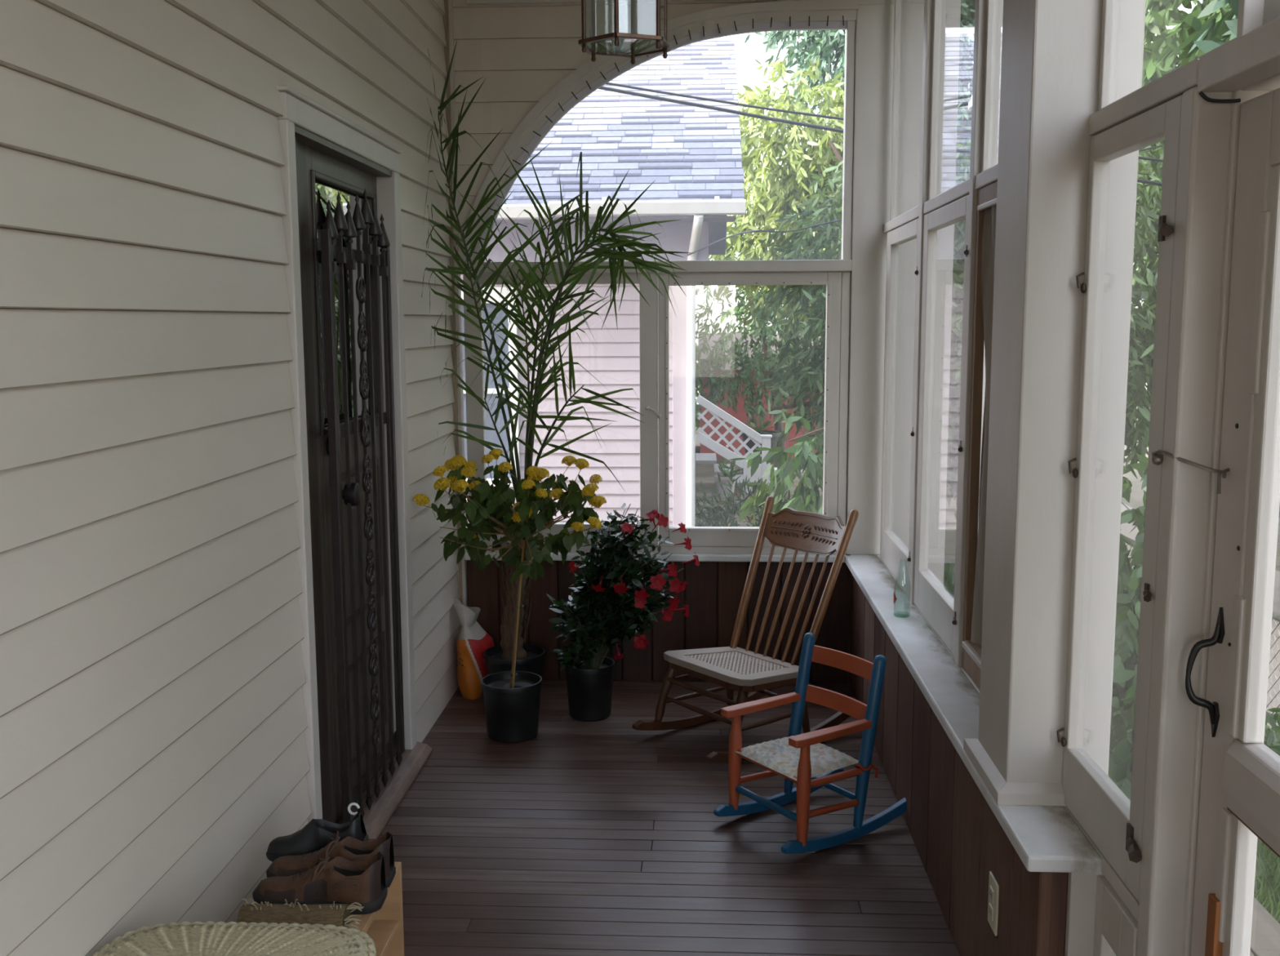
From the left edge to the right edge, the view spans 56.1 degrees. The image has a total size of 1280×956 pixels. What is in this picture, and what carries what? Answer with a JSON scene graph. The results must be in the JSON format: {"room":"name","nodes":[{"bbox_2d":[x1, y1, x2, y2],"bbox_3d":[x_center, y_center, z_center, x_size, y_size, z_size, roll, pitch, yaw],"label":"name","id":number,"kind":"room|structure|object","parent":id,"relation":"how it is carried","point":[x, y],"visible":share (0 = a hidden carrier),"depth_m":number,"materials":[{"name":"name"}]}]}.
{"room":"sunroom","nodes":[
{"label":"sunroom","id":0,"kind":"room"},
{"bbox_2d":[16,308,435,315],"bbox_3d":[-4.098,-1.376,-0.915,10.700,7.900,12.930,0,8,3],"label":"wall","id":1,"kind":"structure","parent":0,"point":[16,308],"depth_m":2.26,"materials":[{"name":"beige paint"}]},
{"bbox_2d":[294,124,391,177],"bbox_3d":[-0.888,-0.949,3.511,0.073,0.018,0.990,0,8,3],"label":"trim","id":2,"kind":"structure","parent":1,"relation":"attached to","point":[310,140],"depth_m":3.46,"materials":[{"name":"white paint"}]},
{"bbox_2d":[354,741,432,840],"bbox_3d":[-0.841,1.047,3.784,0.121,0.044,1.135,0,8,3],"label":"trim","id":3,"kind":"structure","parent":1,"relation":"attached to","point":[382,809],"depth_m":3.92,"materials":[{"name":"brown wood"}]},
{"bbox_2d":[466,545,846,554],"bbox_3d":[0.066,0.302,5.147,1.630,0.029,0.060,0,8,3],"label":"trim","id":4,"kind":"structure","parent":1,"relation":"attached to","point":[680,549],"depth_m":5.11,"materials":[{"name":"white paint"}]},
{"bbox_2d":[464,551,850,562],"bbox_3d":[0.074,0.333,5.138,1.647,0.030,0.105,0,8,3],"label":"trim","id":5,"kind":"structure","parent":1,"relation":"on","point":[674,557],"depth_m":5.08,"materials":[{"name":"white paint"}]},
{"bbox_2d":[928,0,968,199],"bbox_3d":[0.953,-1.330,3.583,0.028,0.921,0.700,0,8,3],"label":"window","id":6,"kind":"structure","parent":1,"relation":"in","point":[938,4],"depth_m":3.93,"materials":[{"name":"white paint"}]},
{"bbox_2d":[844,554,1102,872],"bbox_3d":[0.859,0.527,3.646,0.137,0.032,2.890,0,8,3],"label":"trim","id":7,"kind":"structure","parent":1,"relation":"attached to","point":[1046,838],"depth_m":3.09,"materials":[{"name":"white paint"}]},
{"bbox_2d":[981,0,999,172],"bbox_3d":[0.915,-1.231,2.836,0.028,0.921,0.690,0,8,3],"label":"window","id":8,"kind":"structure","parent":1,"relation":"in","point":[992,9],"depth_m":3.19,"materials":[{"name":"white paint"}]},
{"bbox_2d":[963,737,1066,806],"bbox_3d":[0.852,0.628,2.602,0.229,0.040,0.325,0,8,3],"label":"trim","id":9,"kind":"structure","parent":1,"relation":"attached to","point":[1004,793],"depth_m":2.46,"materials":[{"name":"white paint"}]},
{"bbox_2d":[1097,0,1264,111],"bbox_3d":[0.868,-1.111,1.919,0.028,0.921,0.618,0,8,3],"label":"window","id":10,"kind":"structure","parent":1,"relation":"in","point":[1251,12],"depth_m":2.25,"materials":[{"name":"white paint"}]},
{"bbox_2d":[1136,85,1233,955],"bbox_3d":[0.868,0.347,1.948,0.062,1.897,0.055,0,8,3],"label":"trim","id":11,"kind":"structure","parent":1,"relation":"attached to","point":[1205,138],"depth_m":1.89,"materials":[{"name":"white paint"}]},
{"bbox_2d":[1182,89,1271,955],"bbox_3d":[0.948,0.345,1.963,0.105,1.897,0.107,0,8,3],"label":"trim","id":12,"kind":"structure","parent":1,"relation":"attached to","point":[1245,95],"depth_m":1.87,"materials":[{"name":"white paint"}]},
{"bbox_2d":[0,0,460,955],"bbox_3d":[-0.987,-0.101,1.264,0.039,2.979,7.630,0,8,3],"label":"wall","id":13,"kind":"structure","parent":0,"point":[153,755],"depth_m":2.32,"materials":[{"name":"beige paint"}]},
{"bbox_2d":[276,84,416,822],"bbox_3d":[-0.873,0.016,3.642,0.086,2.125,1.140,0,8,3],"label":"trim","id":14,"kind":"structure","parent":13,"relation":"attached to","point":[299,109],"depth_m":3.23,"materials":[{"name":"white paint"}]},
{"bbox_2d":[294,137,404,824],"bbox_3d":[-0.877,0.046,3.657,0.116,2.038,1.040,0,8,3],"label":"door","id":15,"kind":"structure","parent":13,"relation":"in","point":[341,235],"depth_m":3.60,"materials":[{"name":"brown paint"}]},
{"bbox_2d":[443,0,467,633],"bbox_3d":[-0.773,-0.599,5.042,0.040,2.980,0.058,0,8,3],"label":"trim","id":16,"kind":"structure","parent":13,"relation":"attached to","point":[458,317],"depth_m":5.02,"materials":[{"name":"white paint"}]},
{"bbox_2d":[452,0,851,683],"bbox_3d":[0.072,-0.640,5.019,1.690,3.060,0.088,0,8,3],"label":"wall","id":17,"kind":"structure","parent":0,"point":[713,593],"depth_m":5.10,"materials":[{"name":"wood"}]},
{"bbox_2d":[462,273,662,546],"bbox_3d":[-0.322,-0.281,5.072,0.830,1.148,0.065,0,8,3],"label":"window","id":18,"kind":"structure","parent":17,"relation":"in","point":[648,316],"depth_m":5.05,"materials":[{"name":"white paint"}]},
{"bbox_2d":[457,259,852,274],"bbox_3d":[0.057,-0.875,4.974,1.622,0.047,0.095,0,8,3],"label":"trim","id":19,"kind":"structure","parent":17,"relation":"attached to","point":[766,265],"depth_m":4.91,"materials":[{"name":"white paint"}]},
{"bbox_2d":[454,0,858,262],"bbox_3d":[0.055,-1.386,4.910,1.645,1.046,0.090,0,8,3],"label":"window","id":20,"kind":"structure","parent":17,"relation":"in","point":[815,15],"depth_m":4.85,"materials":[{"name":"white paint"}]},
{"bbox_2d":[466,0,904,4],"bbox_3d":[0.174,-1.981,4.784,1.750,0.200,0.028,0,8,3],"label":"trim","id":21,"kind":"structure","parent":17,"relation":"attached to","point":[468,2],"depth_m":4.81,"materials":[{"name":"white paint"}]},
{"bbox_2d":[657,271,841,546],"bbox_3d":[0.454,-0.280,5.034,0.753,1.148,0.051,0,8,3],"label":"window","id":22,"kind":"structure","parent":17,"relation":"in","point":[727,536],"depth_m":5.00,"materials":[{"name":"white paint"}]},
{"bbox_2d":[845,0,924,555],"bbox_3d":[1.011,-0.882,4.971,0.282,2.415,0.142,0,8,3],"label":"trim","id":23,"kind":"structure","parent":17,"relation":"attached to","point":[874,24],"depth_m":4.90,"materials":[{"name":"white paint"}]},
{"bbox_2d":[889,0,919,220],"bbox_3d":[0.994,-1.434,4.376,0.028,0.921,0.760,0,8,3],"label":"window","id":24,"kind":"structure","parent":17,"relation":"in","point":[898,3],"depth_m":4.74,"materials":[{"name":"white paint"}]},
{"bbox_2d":[377,679,959,955],"bbox_3d":[-0.001,1.386,1.428,2.039,0.020,7.666,0,8,3],"label":"floor","id":25,"kind":"structure","parent":0,"point":[605,837],"depth_m":3.53,"materials":[{"name":"brown wood"}]},
{"bbox_2d":[93,920,376,955],"bbox_3d":[-0.694,1.052,1.906,0.488,0.518,0.533,0,8,3],"label":"wicker stool","id":26,"kind":"object","parent":25,"relation":"on","point":[185,938],"visible":1,"depth_m":2.05,"materials":[{"name":"beige wicker"}]},
{"bbox_2d":[253,862,404,955],"bbox_3d":[-0.680,1.067,2.455,0.266,0.350,0.530,0,8,3],"label":"shoe rack","id":27,"kind":"object","parent":25,"relation":"on","point":[384,926],"visible":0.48,"depth_m":2.68,"materials":[{"name":"brown wood"}]},
{"bbox_2d":[236,898,364,928],"bbox_3d":[-0.677,0.868,2.393,0.238,0.068,0.070,0,7,1],"label":"mat","id":28,"kind":"object","parent":27,"relation":"on","point":[336,914],"visible":0.89,"depth_m":2.38,"materials":[{"name":"wicker"}]},
{"bbox_2d":[266,802,368,861],"bbox_3d":[-0.719,0.799,2.675,0.220,0.128,0.078,0,7,-2],"label":"shoe","id":29,"kind":"object","parent":27,"relation":"on","point":[315,835],"visible":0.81,"depth_m":2.65,"materials":[{"name":"black leather"}]},
{"bbox_2d":[252,850,387,914],"bbox_3d":[-0.663,0.831,2.489,0.267,0.106,0.104,0,7,1],"label":"shoe","id":30,"kind":"object","parent":27,"relation":"on","point":[340,880],"visible":0.98,"depth_m":2.46,"materials":[{"name":"brown leather"}]},
{"bbox_2d":[266,831,395,888],"bbox_3d":[-0.665,0.819,2.586,0.267,0.106,0.104,0,7,1],"label":"shoe","id":31,"kind":"object","parent":27,"relation":"on","point":[350,848],"visible":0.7,"depth_m":2.57,"materials":[{"name":"brown leather"}]},
{"bbox_2d":[366,920,398,955],"bbox_3d":[-0.680,1.030,2.450,0.254,0.014,0.496,0,8,3],"label":"shelf","id":32,"kind":"object","parent":27,"relation":"attached to","point":[382,932],"depth_m":2.63,"materials":[{"name":"brown wood"}]},
{"bbox_2d":[452,597,493,699],"bbox_3d":[-0.688,0.701,5.037,0.183,0.402,0.204,6,10,40],"label":"bag","id":33,"kind":"object","parent":25,"relation":"on","point":[472,641],"visible":0.83,"depth_m":4.96,"materials":[{"name":"orange plastic"}]},
{"bbox_2d":[412,448,607,742],"bbox_3d":[-0.469,0.431,4.428,0.696,1.095,0.466,-1,8,-5],"label":"potted lantana","id":34,"kind":"object","parent":25,"relation":"on","point":[512,699],"visible":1,"depth_m":4.34,"materials":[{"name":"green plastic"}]},
{"bbox_2d":[480,671,542,742],"bbox_3d":[-0.481,0.863,4.516,0.228,0.215,0.228,0,8,3],"label":"pot","id":35,"kind":"object","parent":34,"relation":"on","point":[511,704],"depth_m":4.44,"materials":[{"name":"black plastic"}]},
{"bbox_2d":[421,40,691,677],"bbox_3d":[-0.284,-0.365,4.605,0.996,2.626,0.790,0,8,3],"label":"potted palm","id":36,"kind":"object","parent":25,"relation":"on","point":[530,657],"visible":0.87,"depth_m":4.57,"materials":[{"name":"green plant"}]},
{"bbox_2d":[483,643,545,677],"bbox_3d":[-0.516,0.814,4.951,0.255,0.200,0.255,0,8,3],"label":"pot","id":37,"kind":"object","parent":36,"relation":"on","point":[530,657],"depth_m":4.89,"materials":[{"name":"black plastic"}]},
{"bbox_2d":[546,502,699,721],"bbox_3d":[-0.067,0.522,4.663,0.606,0.850,0.357,0,8,3],"label":"potted mandevilla","id":38,"kind":"object","parent":25,"relation":"on","point":[614,607],"visible":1,"depth_m":4.62,"materials":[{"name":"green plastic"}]},
{"bbox_2d":[568,560,583,573],"bbox_3d":[-0.234,0.334,4.511,0.054,0.050,0.049,-5,9,-34],"label":"flower","id":39,"kind":"object","parent":38,"relation":"on","point":[572,567],"depth_m":4.50,"materials":[{"name":"red plant"}]},
{"bbox_2d":[564,655,614,721],"bbox_3d":[-0.198,0.833,4.740,0.200,0.215,0.200,0,8,3],"label":"pot","id":40,"kind":"object","parent":38,"relation":"on","point":[589,683],"depth_m":4.67,"materials":[{"name":"black plastic"}]},
{"bbox_2d":[591,575,605,591],"bbox_3d":[-0.156,0.402,4.507,0.052,0.060,0.052,-3,8,-19],"label":"flower","id":41,"kind":"object","parent":38,"relation":"on","point":[602,580],"depth_m":4.52,"materials":[{"name":"red plant"}]},
{"bbox_2d":[612,643,624,659],"bbox_3d":[-0.080,0.661,4.535,0.047,0.058,0.048,4,9,29],"label":"flower","id":42,"kind":"object","parent":38,"relation":"on","point":[616,656],"depth_m":4.54,"materials":[{"name":"red plant"}]},
{"bbox_2d":[613,577,629,593],"bbox_3d":[-0.069,0.395,4.521,0.060,0.062,0.067,0,44,3],"label":"flower","id":43,"kind":"object","parent":38,"relation":"on","point":[620,587],"depth_m":4.51,"materials":[{"name":"red plant"}]},
{"bbox_2d":[619,521,634,537],"bbox_3d":[-0.053,0.202,4.488,0.054,0.060,0.056,-3,50,-19],"label":"flower","id":44,"kind":"object","parent":38,"relation":"on","point":[627,527],"depth_m":4.47,"materials":[{"name":"red plant"}]},
{"bbox_2d":[634,595,646,608],"bbox_3d":[-0.002,0.467,4.526,0.049,0.051,0.055,-1,1,-10],"label":"flower","id":45,"kind":"object","parent":38,"relation":"on","point":[640,601],"depth_m":4.50,"materials":[{"name":"red plant"}]},
{"bbox_2d":[633,634,648,649],"bbox_3d":[0.004,0.614,4.550,0.060,0.062,0.067,-1,13,-3],"label":"flower","id":46,"kind":"object","parent":38,"relation":"on","point":[640,642],"depth_m":4.52,"materials":[{"name":"red plant"}]},
{"bbox_2d":[634,585,649,599],"bbox_3d":[0.000,0.438,4.512,0.056,0.052,0.066,-4,8,-28],"label":"flower","id":47,"kind":"object","parent":38,"relation":"on","point":[639,595],"depth_m":4.50,"materials":[{"name":"red plant"}]},
{"bbox_2d":[644,509,659,528],"bbox_3d":[0.043,0.156,4.462,0.056,0.072,0.059,-1,8,-9],"label":"flower","id":48,"kind":"object","parent":38,"relation":"on","point":[654,513],"depth_m":4.46,"materials":[{"name":"red plant"}]},
{"bbox_2d":[649,573,666,591],"bbox_3d":[0.064,0.390,4.519,0.063,0.065,0.070,-1,2,-8],"label":"flower","id":49,"kind":"object","parent":38,"relation":"on","point":[657,582],"depth_m":4.49,"materials":[{"name":"red plant"}]},
{"bbox_2d":[655,513,668,527],"bbox_3d":[0.073,0.159,4.466,0.062,0.053,0.049,4,9,29],"label":"flower","id":50,"kind":"object","parent":38,"relation":"on","point":[662,520],"depth_m":4.46,"materials":[{"name":"red plant"}]},
{"bbox_2d":[658,607,673,621],"bbox_3d":[0.091,0.511,4.525,0.053,0.055,0.059,-6,9,-37],"label":"flower","id":51,"kind":"object","parent":38,"relation":"on","point":[668,614],"depth_m":4.50,"materials":[{"name":"red plant"}]},
{"bbox_2d":[659,561,677,577],"bbox_3d":[0.104,0.353,4.602,0.068,0.063,0.061,-9,0,40],"label":"flower","id":52,"kind":"object","parent":38,"relation":"on","point":[673,570],"depth_m":4.59,"materials":[{"name":"red plant"}]},
{"bbox_2d":[662,595,679,608],"bbox_3d":[0.112,0.471,4.618,0.066,0.061,0.059,23,21,40],"label":"flower","id":53,"kind":"object","parent":38,"relation":"on","point":[673,604],"depth_m":4.60,"materials":[{"name":"red plant"}]},
{"bbox_2d":[668,577,681,593],"bbox_3d":[0.126,0.414,4.616,0.059,0.061,0.066,-3,-4,-23],"label":"flower","id":54,"kind":"object","parent":38,"relation":"on","point":[675,585],"depth_m":4.59,"materials":[{"name":"red plant"}]},
{"bbox_2d":[671,522,686,533],"bbox_3d":[0.149,0.189,4.562,0.056,0.048,0.043,0,7,1],"label":"flower","id":55,"kind":"object","parent":38,"relation":"on","point":[682,528],"depth_m":4.56,"materials":[{"name":"red plant"}]},
{"bbox_2d":[671,600,688,617],"bbox_3d":[0.151,0.507,4.610,0.069,0.064,0.062,-4,6,15],"label":"flower","id":56,"kind":"object","parent":38,"relation":"on","point":[673,603],"depth_m":4.60,"materials":[{"name":"red plant"}]},
{"bbox_2d":[674,536,691,550],"bbox_3d":[0.160,0.251,4.581,0.064,0.059,0.057,-9,2,28],"label":"flower","id":57,"kind":"object","parent":38,"relation":"on","point":[687,543],"depth_m":4.57,"materials":[{"name":"red plant"}]},
{"bbox_2d":[681,551,699,566],"bbox_3d":[0.191,0.318,4.583,0.064,0.059,0.057,-15,3,16],"label":"flower","id":58,"kind":"object","parent":38,"relation":"on","point":[695,559],"depth_m":4.57,"materials":[{"name":"red plant"}]},
{"bbox_2d":[631,495,858,762],"bbox_3d":[0.406,0.543,4.465,0.765,0.854,0.476,-6,9,-38],"label":"rocking chair","id":59,"kind":"object","parent":25,"relation":"on","point":[818,534],"visible":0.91,"depth_m":4.50,"materials":[{"name":"brown wood"}]},
{"bbox_2d":[713,632,906,853],"bbox_3d":[0.547,0.796,3.692,0.540,0.552,0.383,-5,9,-34],"label":"rocking chair","id":60,"kind":"object","parent":25,"relation":"on","point":[797,757],"visible":1,"depth_m":3.64,"materials":[{"name":"blue paint"}]},
{"bbox_2d":[849,573,1068,955],"bbox_3d":[0.851,0.804,3.697,0.053,0.535,2.861,0,8,3],"label":"wall","id":61,"kind":"structure","parent":0,"point":[957,837],"depth_m":3.05,"materials":[{"name":"brown wood"}]},
{"bbox_2d":[837,271,850,525],"bbox_3d":[0.852,-0.267,5.034,0.037,1.180,0.056,0,8,3],"label":"trim","id":62,"kind":"structure","parent":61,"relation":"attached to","point":[846,276],"depth_m":5.00,"materials":[{"name":"white paint"}]},
{"bbox_2d":[880,218,918,595],"bbox_3d":[0.979,-0.275,4.505,0.053,1.323,0.767,0,8,3],"label":"window","id":63,"kind":"structure","parent":61,"relation":"in","point":[892,548],"depth_m":4.76,"materials":[{"name":"white paint"}]},
{"bbox_2d":[908,0,960,604],"bbox_3d":[0.997,-0.760,4.047,0.109,2.415,0.058,0,8,3],"label":"trim","id":64,"kind":"structure","parent":61,"relation":"attached to","point":[951,8],"depth_m":4.03,"materials":[{"name":"white paint"}]},
{"bbox_2d":[913,195,968,657],"bbox_3d":[0.939,-0.173,3.727,0.053,1.323,0.735,0,8,3],"label":"window","id":65,"kind":"structure","parent":61,"relation":"in","point":[937,606],"depth_m":3.97,"materials":[{"name":"white paint"}]},
{"bbox_2d":[955,0,1003,666],"bbox_3d":[0.937,-0.660,3.288,0.067,2.415,0.046,0,8,3],"label":"trim","id":66,"kind":"structure","parent":61,"relation":"attached to","point":[980,6],"depth_m":3.28,"materials":[{"name":"white paint"}]},
{"bbox_2d":[961,181,997,688],"bbox_3d":[0.913,-0.076,2.985,0.061,1.325,0.704,0,8,4],"label":"window","id":67,"kind":"structure","parent":61,"relation":"in","point":[986,209],"depth_m":3.27,"materials":[{"name":"brown wood"}]},
{"bbox_2d":[970,205,996,647],"bbox_3d":[0.924,-0.084,2.991,0.032,1.240,0.660,0,8,3],"label":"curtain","id":68,"kind":"object","parent":67,"relation":"hanging from","point":[985,233],"depth_m":3.27,"materials":[{"name":"brown fabric"}]},
{"bbox_2d":[987,871,999,936],"bbox_3d":[0.763,0.920,2.597,0.009,0.116,0.072,0,8,3],"label":"outlet plate","id":69,"kind":"object","parent":61,"relation":"attached to","point":[993,886],"visible":1,"depth_m":2.58,"materials":[{"name":"beige plastic"}]},
{"bbox_2d":[876,555,1139,921],"bbox_3d":[0.970,-0.645,3.284,0.120,2.445,3.270,0,8,3],"label":"trim","id":70,"kind":"structure","parent":61,"relation":"attached to","point":[1117,884],"depth_m":2.17,"materials":[{"name":"white paint"}]},
{"bbox_2d":[977,0,1146,782],"bbox_3d":[0.858,-0.566,2.434,0.207,2.379,0.255,0,8,3],"label":"column","id":71,"kind":"structure","parent":61,"relation":"attached to","point":[1051,49],"depth_m":2.38,"materials":[{"name":"white paint"}]},
{"bbox_2d":[1064,871,1103,955],"bbox_3d":[0.949,0.805,3.686,0.145,0.535,2.875,0,8,3],"label":"trim","id":72,"kind":"structure","parent":61,"relation":"attached to","point":[1082,886],"depth_m":2.24,"materials":[{"name":"white paint"}]},
{"bbox_2d":[1093,875,1137,955],"bbox_3d":[0.862,0.996,2.163,0.034,0.495,0.198,0,8,3],"label":"panel","id":73,"kind":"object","parent":61,"relation":"in","point":[1116,928],"depth_m":2.15,"materials":[{"name":"white paint"}]},
{"bbox_2d":[1056,94,1182,902],"bbox_3d":[0.856,0.035,2.154,0.057,1.323,0.452,0,8,3],"label":"window","id":74,"kind":"structure","parent":61,"relation":"in","point":[1114,823],"depth_m":2.21,"materials":[{"name":"white paint"}]},
{"bbox_2d":[883,58,1199,233],"bbox_3d":[0.942,-0.812,3.339,0.062,0.038,3.120,0,8,3],"label":"trim","id":75,"kind":"structure","parent":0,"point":[1173,85],"depth_m":2.13,"materials":[{"name":"white paint"}]},
{"bbox_3d":[0.030,-1.683,1.064,2.123,0.200,7.750,0,8,3],"label":"ceiling","id":76,"kind":"structure","parent":0,"visible":0},
{"bbox_2d":[577,0,671,64],"bbox_3d":[-0.036,-1.391,2.748,0.211,0.817,0.226,0,8,3],"label":"lantern","id":77,"kind":"object","parent":76,"relation":"hanging from","point":[639,45],"visible":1,"depth_m":2.78,"materials":[{"name":"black metal"}]},
{"bbox_3d":[0.748,0.117,-0.452,0.180,2.980,4.350,0,8,3],"label":"wall","id":78,"kind":"structure","parent":0,"visible":0},
{"bbox_2d":[1151,88,1279,955],"bbox_3d":[0.854,0.404,1.483,0.111,1.866,1.017,0,8,3],"label":"door","id":79,"kind":"structure","parent":78,"relation":"in","point":[1239,805],"depth_m":1.77,"materials":[{"name":"white paint"}]},
{"bbox_2d":[1197,0,1279,92],"bbox_3d":[0.888,-0.579,1.292,0.160,0.135,1.000,0,8,3],"label":"trim","id":80,"kind":"structure","parent":78,"relation":"attached to","point":[1251,61],"depth_m":1.68,"materials":[{"name":"white paint"}]},
{"label":"outside","id":81,"kind":"structure","parent":0,"visible":0},
{"bbox_2d":[598,86,1162,186],"bbox_3d":[0.553,-2.108,6.814,7.604,1.419,0.019,0,8,3],"label":"cable","id":82,"kind":"object","parent":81,"point":[606,88],"visible":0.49,"depth_m":6.81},
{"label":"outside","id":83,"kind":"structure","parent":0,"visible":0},
{"bbox_2d":[605,82,1163,162],"bbox_3d":[0.550,-2.171,6.755,7.602,1.213,0.014,0,8,3],"label":"cable","id":84,"kind":"object","parent":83,"point":[607,83],"visible":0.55,"depth_m":6.76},
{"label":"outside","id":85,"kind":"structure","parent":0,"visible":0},
{"bbox_2d":[695,362,1279,744],"bbox_3d":[6.274,-0.669,24.838,70.000,0.300,90.000,0,8,3],"label":"ground","id":86,"kind":"structure","parent":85,"point":[704,472],"depth_m":16.62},
{"bbox_2d":[460,36,745,543],"bbox_3d":[-1.434,-2.178,15.910,5.104,5.083,15.071,0,8,3],"label":"neighbouring house","id":87,"kind":"structure","parent":86,"relation":"on","point":[691,155],"depth_m":9.01,"materials":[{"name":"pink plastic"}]},
{"bbox_2d":[687,144,1164,255],"bbox_3d":[1.417,-1.702,7.075,3.642,0.589,1.534,5,9,34],"label":"cable","id":88,"kind":"object","parent":87,"relation":"attached to","point":[1161,145],"visible":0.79,"depth_m":6.83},
{"bbox_2d":[714,457,737,497],"bbox_3d":[1.193,-0.008,16.707,0.330,0.550,0.442,-6,9,-37],"label":"planter","id":89,"kind":"object","parent":86,"relation":"on","point":[724,477],"visible":0.75,"depth_m":16.63,"materials":[{"name":"grey stone"}]},
{"bbox_2d":[695,395,772,493],"bbox_3d":[1.348,-0.539,17.496,1.091,1.397,1.075,0,8,3],"label":"lattice railing","id":90,"kind":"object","parent":86,"relation":"on","point":[702,437],"depth_m":17.02,"materials":[{"name":"white wood"}]},
{"bbox_2d":[694,460,807,526],"bbox_3d":[1.018,0.435,11.031,1.609,1.199,1.492,0,8,3],"label":"bush","id":91,"kind":"object","parent":86,"relation":"on","point":[719,518],"visible":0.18,"depth_m":11.03,"materials":[{"name":"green plant"}]},
{"bbox_2d":[695,288,810,431],"bbox_3d":[4.099,-4.209,26.609,13.079,6.748,3.836,-1,7,-3],"label":"tree","id":92,"kind":"object","parent":86,"relation":"on","point":[697,420],"visible":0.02,"depth_m":26.95,"materials":[{"name":"green plant"}]},
{"bbox_2d":[695,230,823,466],"bbox_3d":[1.929,-2.323,19.510,4.018,4.424,2.858,0,8,3],"label":"tree","id":93,"kind":"object","parent":86,"relation":"on","point":[770,362],"visible":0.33,"depth_m":19.23,"materials":[{"name":"green plant"}]},
{"bbox_2d":[742,459,777,474],"bbox_3d":[1.901,-0.177,19.028,0.540,0.275,0.480,0,8,3],"label":"stand","id":94,"kind":"object","parent":86,"relation":"on","point":[775,464],"visible":0.21,"depth_m":18.77,"materials":[{"name":"grey"}]},
{"bbox_2d":[738,413,781,459],"bbox_3d":[1.892,-0.657,18.904,0.681,0.699,0.648,0,8,3],"label":"planter","id":95,"kind":"object","parent":94,"relation":"on","point":[775,433],"visible":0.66,"depth_m":18.80,"materials":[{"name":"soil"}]},
{"bbox_2d":[697,333,825,457],"bbox_3d":[3.129,-1.623,22.602,4.060,2.200,3.200,0,8,3],"label":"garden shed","id":96,"kind":"object","parent":86,"relation":"on","point":[741,416],"visible":0.11,"depth_m":21.48,"materials":[{"name":"wood"}]},
{"bbox_2d":[728,399,823,526],"bbox_3d":[1.251,0.477,7.743,1.375,1.927,0.964,0,8,3],"label":"shrub","id":97,"kind":"object","parent":86,"relation":"on","point":[810,500],"visible":0.48,"depth_m":7.62,"materials":[{"name":"green plant"}]},
{"bbox_2d":[703,57,966,332],"bbox_3d":[2.879,-2.400,15.451,4.524,5.620,2.984,-1,8,-6],"label":"sunlit tree","id":98,"kind":"object","parent":86,"relation":"on","point":[771,197],"visible":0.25,"depth_m":14.52,"materials":[{"name":"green plant"}]},
{"bbox_2d":[744,0,975,396],"bbox_3d":[5.298,-6.003,20.189,6.928,11.510,5.354,-3,8,-17],"label":"tree","id":99,"kind":"object","parent":86,"relation":"on","point":[822,45],"visible":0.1,"depth_m":19.61,"materials":[{"name":"green plant"}]},
{"bbox_2d":[753,125,1164,507],"bbox_3d":[3.155,-0.940,9.955,4.498,4.194,3.085,-1,8,-6],"label":"tree","id":100,"kind":"object","parent":86,"relation":"on","point":[1152,197],"visible":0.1,"depth_m":9.41,"materials":[{"name":"green plant"}]},
{"bbox_2d":[943,563,1279,924],"bbox_3d":[2.677,1.608,6.437,1.500,0.012,11.400,0,8,3],"label":"lawn","id":101,"kind":"structure","parent":86,"relation":"on","point":[949,568],"depth_m":5.39,"materials":[{"name":"plant"}]},
{"bbox_2d":[1108,453,1147,800],"bbox_3d":[2.325,0.813,5.630,1.153,1.871,1.323,-3,8,-23],"label":"leafy shrub","id":102,"kind":"object","parent":101,"relation":"on","point":[1129,580],"visible":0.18,"depth_m":5.34,"materials":[{"name":"green plant"}]},
{"bbox_2d":[1123,0,1234,477],"bbox_3d":[6.424,-3.755,13.428,5.180,8.808,5.362,6,9,38],"label":"leafy tree","id":103,"kind":"object","parent":86,"relation":"on","point":[1162,14],"visible":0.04,"depth_m":12.13,"materials":[{"name":"green plant"}]},
{"bbox_2d":[1112,702,1279,755],"bbox_3d":[3.109,1.270,6.971,1.237,0.644,2.879,0,8,3],"label":"shrub","id":104,"kind":"object","parent":86,"relation":"on","point":[1268,740],"visible":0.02,"depth_m":6.46,"materials":[{"name":"green plant"}]},
{"bbox_2d":[1120,504,1279,732],"bbox_3d":[4.961,1.263,9.001,2.200,0.010,14.000,0,8,3],"label":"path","id":105,"kind":"structure","parent":86,"relation":"on","point":[1126,527],"depth_m":9.36,"materials":[{"name":"grey concrete"}]},
{"bbox_2d":[1123,534,1279,741],"bbox_3d":[3.636,0.909,8.518,0.048,0.852,11.004,0,8,3],"label":"fence","id":106,"kind":"object","parent":86,"relation":"on","point":[1276,616],"visible":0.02,"depth_m":6.70,"materials":[{"name":"wood"}]},
{"bbox_2d":[1136,0,1279,516],"bbox_3d":[6.360,-3.397,8.708,4.921,9.328,5.712,0,8,3],"label":"leafy tree","id":107,"kind":"object","parent":86,"relation":"on","point":[1202,30],"visible":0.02,"depth_m":9.87,"materials":[{"name":"green plant"}]},
{"bbox_2d":[1249,897,1279,955],"bbox_3d":[1.325,1.747,2.283,0.703,0.830,3.200,0,8,3],"label":"stoop","id":108,"kind":"object","parent":86,"relation":"on","point":[1265,929],"visible":0.02,"depth_m":3.18,"materials":[{"name":"white concrete"}]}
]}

